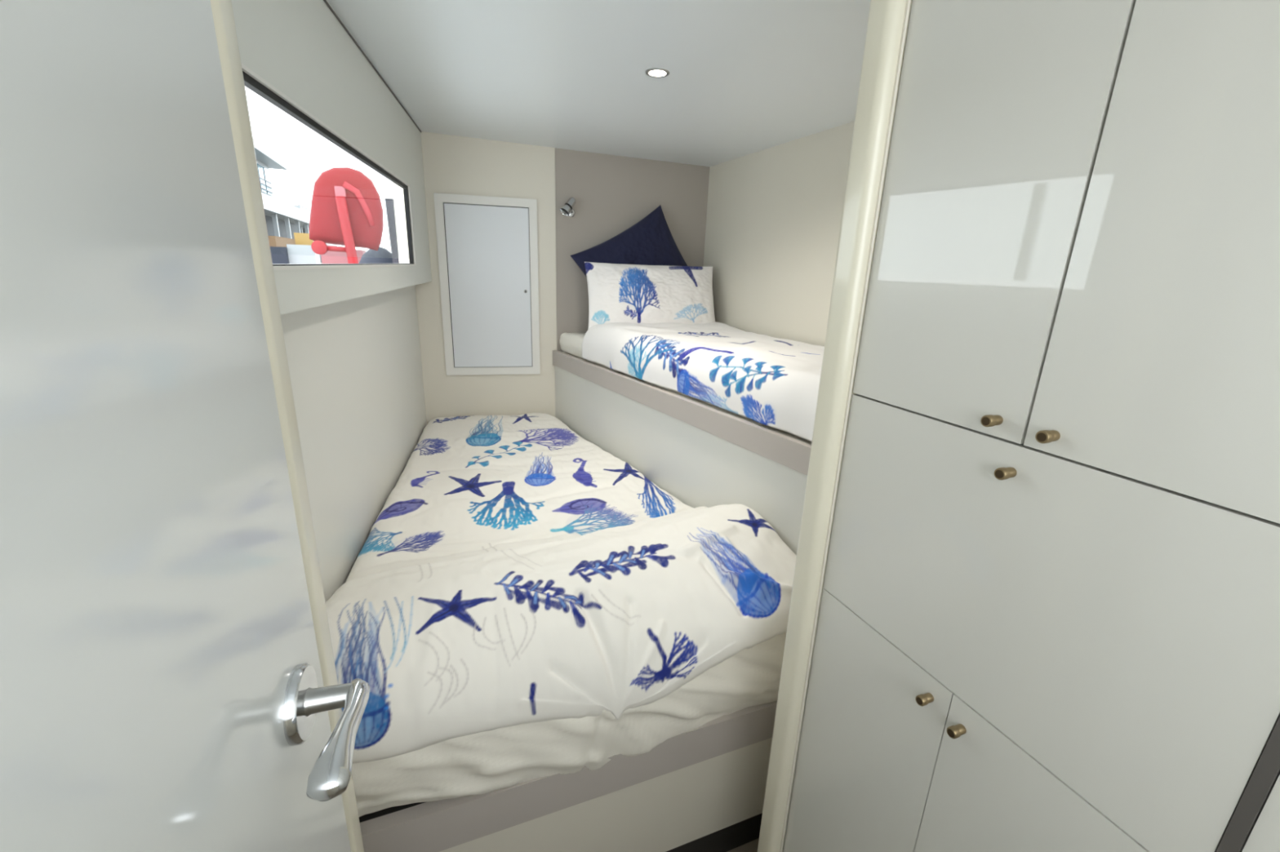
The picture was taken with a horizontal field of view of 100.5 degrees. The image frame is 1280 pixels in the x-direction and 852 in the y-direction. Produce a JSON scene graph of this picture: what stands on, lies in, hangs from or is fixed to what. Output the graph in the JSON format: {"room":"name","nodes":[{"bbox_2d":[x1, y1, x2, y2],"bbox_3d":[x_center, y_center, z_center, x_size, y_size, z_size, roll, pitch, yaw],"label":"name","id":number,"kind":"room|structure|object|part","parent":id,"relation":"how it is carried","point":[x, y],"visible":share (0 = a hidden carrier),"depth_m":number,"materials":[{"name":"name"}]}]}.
{"room":"boat cabin","nodes":[
{"label":"boat cabin","id":0,"kind":"room"},
{"bbox_2d":[231,0,431,315],"bbox_3d":[-0.798,-0.692,1.424,0.099,0.657,2.346,-2,17,-12],"label":"wall","id":1,"kind":"structure","parent":0,"point":[300,48],"depth_m":1.22,"materials":[{"name":"white paint"}]},
{"bbox_2d":[241,63,416,270],"bbox_3d":[-0.750,-0.565,1.366,0.042,0.302,1.600,-2,17,-12],"label":"window","id":2,"kind":"structure","parent":1,"relation":"in","point":[253,82],"depth_m":1.17,"materials":[{"name":"black metal"}]},
{"bbox_2d":[323,0,421,132],"bbox_3d":[-0.731,-0.987,1.320,0.003,0.004,2.260,-2,17,-12],"label":"trim","id":3,"kind":"structure","parent":1,"relation":"attached to","point":[325,1],"depth_m":1.49,"materials":[{"name":"grey metal"}]},
{"bbox_2d":[280,284,426,602],"bbox_3d":[-0.883,0.338,1.711,0.049,1.495,2.338,-2,17,-12],"label":"wall","id":4,"kind":"structure","parent":0,"point":[355,365],"depth_m":1.53,"materials":[{"name":"beige paint"}]},
{"bbox_2d":[391,131,709,424],"bbox_3d":[-0.398,-0.329,2.858,1.560,2.150,0.066,-2,17,-14],"label":"wall","id":5,"kind":"structure","parent":0,"point":[452,164],"depth_m":2.66,"materials":[{"name":"beige paint"}]},
{"bbox_2d":[433,192,540,375],"bbox_3d":[-0.736,-0.672,2.622,0.465,0.849,0.015,-2,17,-14],"label":"locker","id":6,"kind":"object","parent":5,"relation":"attached to","point":[487,246],"visible":1,"depth_m":2.61,"materials":[{"name":"white wood"}]},
{"bbox_2d":[560,196,575,217],"bbox_3d":[-0.344,-1.061,2.577,0.058,0.089,0.103,9,18,22],"label":"reading lamp","id":7,"kind":"object","parent":5,"relation":"attached to","point":[566,210],"visible":1,"depth_m":2.56,"materials":[{"name":"silver metal"}]},
{"bbox_3d":[-0.350,-1.050,2.565,0.041,0.044,0.045,16,22,39],"label":"bulb","id":8,"kind":"part","parent":7,"relation":"part of","materials":[{"name":"white"}]},
{"bbox_2d":[326,0,871,166],"bbox_3d":[0.068,-0.922,1.065,1.880,0.158,3.450,-5,18,-21],"label":"ceiling","id":9,"kind":"structure","parent":0,"point":[745,77],"depth_m":1.49,"materials":[{"name":"white paint"}]},
{"bbox_2d":[645,67,669,77],"bbox_3d":[0.049,-0.993,1.498,0.068,0.006,0.068,-5,18,-21],"label":"recessed light","id":10,"kind":"object","parent":9,"relation":"in","point":[652,72],"visible":1,"depth_m":1.49,"materials":[{"name":"white metal"}]},
{"bbox_2d":[727,838,759,851],"bbox_3d":[-0.369,1.195,1.602,2.700,0.050,3.550,-5,18,-21],"label":"floor","id":11,"kind":"structure","parent":0,"point":[752,846],"depth_m":1.53,"materials":[{"name":"plastic"}]},
{"bbox_2d":[359,701,777,851],"bbox_3d":[-0.432,0.759,2.091,1.269,0.502,1.795,-5,18,-21],"label":"bed","id":12,"kind":"object","parent":11,"relation":"on","point":[702,788],"visible":0.14,"depth_m":1.30,"materials":[{"name":"beige laminate"}]},
{"bbox_2d":[351,632,786,817],"bbox_3d":[-0.406,0.411,2.016,1.254,0.281,1.922,-5,18,-21],"label":"mattress","id":13,"kind":"object","parent":12,"relation":"on","point":[480,763],"visible":0.1,"depth_m":1.15,"materials":[{"name":"white fabric"}]},
{"bbox_2d":[325,413,796,764],"bbox_3d":[-0.430,0.243,1.978,1.260,0.313,1.942,-5,18,-21],"label":"duvet","id":14,"kind":"object","parent":13,"relation":"on","point":[516,570],"visible":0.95,"depth_m":1.26,"materials":[{"name":"fabric"}]},
{"bbox_3d":[-0.107,1.004,1.312,1.266,0.284,0.022,-5,18,-21],"label":"panel","id":15,"kind":"part","parent":12,"relation":"part of","materials":[{"name":"beige laminate"}]},
{"bbox_2d":[782,0,1279,851],"bbox_3d":[0.703,0.340,0.843,0.613,2.095,0.546,-5,18,-21],"label":"wardrobe","id":16,"kind":"object","parent":11,"relation":"on","point":[1049,614],"visible":1,"depth_m":0.59,"materials":[{"name":"grey laminate"}]},
{"bbox_3d":[0.381,0.788,1.005,0.020,0.942,0.270,-5,18,-21],"label":"cabinet door","id":17,"kind":"part","parent":16,"relation":"part of","materials":[{"name":"white laminate"}]},
{"bbox_3d":[0.406,0.400,0.774,0.001,0.010,0.010,-5,18,-21],"label":"knob","id":18,"kind":"part","parent":16,"relation":"part of","materials":[{"name":"gold metal"}]},
{"bbox_3d":[0.416,0.399,0.778,0.023,0.015,0.015,-5,18,-21],"label":"knob","id":19,"kind":"part","parent":16,"relation":"part of","materials":[{"name":"gold metal"}]},
{"bbox_3d":[0.425,0.420,0.728,0.001,0.010,0.010,-5,18,-21],"label":"knob","id":20,"kind":"part","parent":16,"relation":"part of","materials":[{"name":"gold metal"}]},
{"bbox_3d":[0.435,0.419,0.733,0.023,0.015,0.015,-5,18,-21],"label":"knob","id":21,"kind":"part","parent":16,"relation":"part of","materials":[{"name":"gold metal"}]},
{"bbox_3d":[0.421,-0.006,0.649,0.001,0.010,0.010,-5,18,-21],"label":"knob","id":22,"kind":"part","parent":16,"relation":"part of","materials":[{"name":"gold metal"}]},
{"bbox_3d":[0.432,-0.007,0.653,0.023,0.015,0.015,-5,18,-21],"label":"knob","id":23,"kind":"part","parent":16,"relation":"part of","materials":[{"name":"gold metal"}]},
{"bbox_3d":[0.423,-0.346,0.663,0.020,0.686,0.276,-5,18,-21],"label":"cabinet door","id":24,"kind":"part","parent":16,"relation":"part of","materials":[{"name":"white laminate"}]},
{"bbox_3d":[0.431,0.058,0.639,0.001,0.010,0.010,-5,18,-21],"label":"knob","id":25,"kind":"part","parent":16,"relation":"part of","materials":[{"name":"gold metal"}]},
{"bbox_3d":[0.441,0.057,0.643,0.023,0.015,0.015,-5,18,-21],"label":"knob","id":26,"kind":"part","parent":16,"relation":"part of","materials":[{"name":"gold metal"}]},
{"bbox_3d":[0.480,0.863,0.768,0.020,0.942,0.262,-5,18,-21],"label":"cabinet door","id":27,"kind":"part","parent":16,"relation":"part of","materials":[{"name":"white laminate"}]},
{"bbox_3d":[0.446,0.012,0.591,0.001,0.010,0.010,-5,18,-21],"label":"knob","id":28,"kind":"part","parent":16,"relation":"part of","materials":[{"name":"gold metal"}]},
{"bbox_3d":[0.456,0.011,0.595,0.023,0.015,0.015,-5,18,-21],"label":"knob","id":29,"kind":"part","parent":16,"relation":"part of","materials":[{"name":"gold metal"}]},
{"bbox_3d":[0.522,-0.272,0.425,0.020,0.686,0.253,-5,18,-21],"label":"cabinet door","id":30,"kind":"part","parent":16,"relation":"part of","materials":[{"name":"white laminate"}]},
{"bbox_2d":[1241,774,1279,851],"bbox_3d":[0.938,0.507,0.312,0.588,2.095,0.659,-5,18,-21],"label":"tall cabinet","id":31,"kind":"object","parent":11,"relation":"on","point":[1264,837],"visible":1,"depth_m":0.47,"materials":[{"name":"grey"}]},
{"bbox_2d":[703,120,854,346],"bbox_3d":[0.696,-0.091,2.191,0.060,2.150,2.180,-5,18,-21],"label":"wall","id":32,"kind":"structure","parent":0,"point":[774,216],"depth_m":2.24,"materials":[{"name":"beige paint"}]},
{"bbox_2d":[552,350,811,555],"bbox_3d":[0.267,0.357,2.189,0.801,1.053,2.006,-5,18,-21],"label":"bunk","id":33,"kind":"object","parent":32,"relation":"attached to","point":[700,453],"visible":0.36,"depth_m":1.87,"materials":[{"name":"beige laminate"}]},
{"bbox_2d":[559,332,752,420],"bbox_3d":[0.306,-0.190,2.029,0.779,0.109,1.998,-5,18,-21],"label":"mattress","id":34,"kind":"object","parent":33,"relation":"on","point":[570,343],"visible":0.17,"depth_m":2.62,"materials":[{"name":"white fabric"}]},
{"bbox_2d":[570,204,687,277],"bbox_3d":[-0.003,-0.772,2.693,0.694,0.668,0.137,-3,17,-16],"label":"pillow","id":35,"kind":"object","parent":34,"relation":"on","point":[650,241],"visible":0.33,"depth_m":2.64,"materials":[{"name":"blue fabric"}]},
{"bbox_2d":[582,321,824,441],"bbox_3d":[0.361,-0.206,1.902,0.716,0.184,1.620,-5,18,-21],"label":"duvet","id":36,"kind":"object","parent":34,"relation":"on","point":[767,380],"visible":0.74,"depth_m":1.79,"materials":[{"name":"fabric"}]},
{"bbox_2d":[584,262,715,329],"bbox_3d":[0.062,-0.620,2.584,0.652,0.316,0.177,-2,17,-15],"label":"pillow","id":37,"kind":"object","parent":36,"relation":"on","point":[617,292],"visible":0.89,"depth_m":2.52,"materials":[{"name":"fabric"}]},
{"bbox_3d":[0.080,-0.094,1.969,0.024,0.076,2.036,-8,19,-30],"label":"rail","id":38,"kind":"part","parent":33,"relation":"part of","materials":[{"name":"beige wood"}]},
{"bbox_3d":[-0.567,0.321,0.668,0.185,2.145,0.045,-5,18,-21],"label":"wall","id":39,"kind":"structure","parent":0,"visible":0},
{"bbox_2d":[210,0,364,851],"bbox_3d":[-0.452,0.325,0.705,0.075,2.125,0.067,-5,18,-21],"label":"trim","id":40,"kind":"structure","parent":39,"relation":"attached to","point":[222,10],"depth_m":0.58,"materials":[{"name":"beige wood"}]},
{"label":"outside","id":41,"kind":"structure","parent":0,"visible":0},
{"bbox_3d":[-32.124,-15.675,51.281,100.000,0.200,116.600,-5,18,-21],"label":"quay","id":42,"kind":"object","parent":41,"visible":0},
{"bbox_2d":[270,246,288,263],"bbox_3d":[-5.880,-2.250,7.783,1.480,0.740,1.000,-5,18,-21],"label":"box","id":43,"kind":"object","parent":42,"relation":"on","point":[279,255],"visible":0.07,"depth_m":7.50,"materials":[{"name":"stone"}]},
{"bbox_2d":[253,138,311,239],"bbox_3d":[-22.341,-10.998,26.994,7.800,5.390,21.500,-5,18,-21],"label":"clubhouse","id":44,"kind":"structure","parent":42,"relation":"on","point":[282,219],"depth_m":28.16,"materials":[{"name":"grey"}]},
{"bbox_3d":[-18.860,-12.415,27.438,0.040,0.030,20.300,-5,18,-21],"label":"terrace rail","id":45,"kind":"part","parent":44,"relation":"part of","materials":[{"name":"grey metal"}]},
{"bbox_3d":[-18.868,-12.205,27.501,0.040,0.030,20.300,-5,18,-21],"label":"terrace rail","id":46,"kind":"part","parent":44,"relation":"part of","materials":[{"name":"grey metal"}]},
{"bbox_3d":[-18.875,-11.994,27.564,0.040,0.030,20.300,-5,18,-21],"label":"terrace rail","id":47,"kind":"part","parent":44,"relation":"part of","materials":[{"name":"grey metal"}]},
{"bbox_2d":[268,235,295,247],"bbox_3d":[-7.923,-3.236,10.457,1.780,0.960,1.800,-5,18,-21],"label":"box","id":48,"kind":"object","parent":42,"relation":"on","point":[274,241],"visible":0.14,"depth_m":10.18,"materials":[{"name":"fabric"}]},
{"bbox_2d":[286,244,320,263],"bbox_3d":[-4.960,-2.282,7.931,0.340,0.780,0.400,-5,18,-21],"label":"crate","id":49,"kind":"object","parent":42,"relation":"on","point":[297,254],"visible":0.21,"depth_m":7.68,"materials":[{"name":"grey"}]},
{"bbox_2d":[293,232,313,244],"bbox_3d":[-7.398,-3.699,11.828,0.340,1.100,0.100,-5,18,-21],"label":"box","id":50,"kind":"object","parent":42,"relation":"on","point":[300,238],"visible":0.21,"depth_m":11.65,"materials":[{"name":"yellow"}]},
{"bbox_2d":[291,204,337,262],"bbox_3d":[-32.532,-17.546,49.735,6.400,4.240,22.000,-5,18,-21],"label":"building","id":51,"kind":"structure","parent":42,"relation":"on","point":[302,226],"depth_m":44.43,"materials":[{"name":"grey"}]},
{"bbox_2d":[320,249,365,263],"bbox_3d":[-3.109,-1.507,5.675,0.380,0.710,0.400,-5,18,-21],"label":"crate","id":52,"kind":"object","parent":42,"relation":"on","point":[330,257],"visible":0.14,"depth_m":5.40,"materials":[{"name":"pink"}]},
{"bbox_2d":[308,167,383,263],"bbox_3d":[-1.924,-1.078,3.546,0.448,1.188,0.230,-5,18,-21],"label":"lifebuoy","id":53,"kind":"object","parent":42,"relation":"on","point":[346,211],"visible":0.96,"depth_m":3.41,"materials":[{"name":"red plastic"}]},
{"bbox_3d":[-1.887,-0.967,3.503,0.100,1.003,0.065,-5,18,-21],"label":"post","id":54,"kind":"part","parent":53,"relation":"part of","materials":[{"name":"red paint"}]},
{"bbox_2d":[384,198,399,263],"bbox_3d":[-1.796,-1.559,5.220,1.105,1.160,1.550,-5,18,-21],"label":"post","id":55,"kind":"object","parent":42,"relation":"on","point":[389,204],"visible":0.11,"depth_m":4.26,"materials":[{"name":"grey metal"}]},
{"bbox_2d":[359,247,392,263],"bbox_3d":[-2.633,-1.518,5.419,0.440,0.590,0.440,-5,18,-21],"label":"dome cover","id":56,"kind":"object","parent":55,"relation":"attached to","point":[382,255],"visible":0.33,"depth_m":5.24,"materials":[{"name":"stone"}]},
{"bbox_3d":[0.703,0.230,1.169,0.720,2.120,0.045,-5,18,-21],"label":"wall partition","id":57,"kind":"structure","parent":0,"visible":0},
{"bbox_2d":[757,0,911,851],"bbox_3d":[0.341,0.262,1.008,0.083,2.125,0.054,-5,18,-21],"label":"trim","id":58,"kind":"structure","parent":57,"relation":"attached to","point":[886,17],"depth_m":0.88,"materials":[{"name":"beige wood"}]},
{"bbox_3d":[-0.304,0.498,0.108,0.040,2.143,1.240,-5,18,-21],"label":"wall","id":59,"kind":"structure","parent":0,"visible":0},
{"bbox_2d":[0,0,369,851],"bbox_3d":[-0.204,0.489,0.222,0.098,2.078,0.792,-3,17,-17],"label":"door","id":60,"kind":"structure","parent":59,"relation":"in","point":[162,690],"depth_m":0.27,"materials":[{"name":"white paint"}]},
{"bbox_3d":[-0.248,0.256,0.443,0.030,0.025,0.110,-3,17,-16],"label":"lever","id":61,"kind":"part","parent":60,"relation":"part of","materials":[{"name":"silver metal"}]}
]}

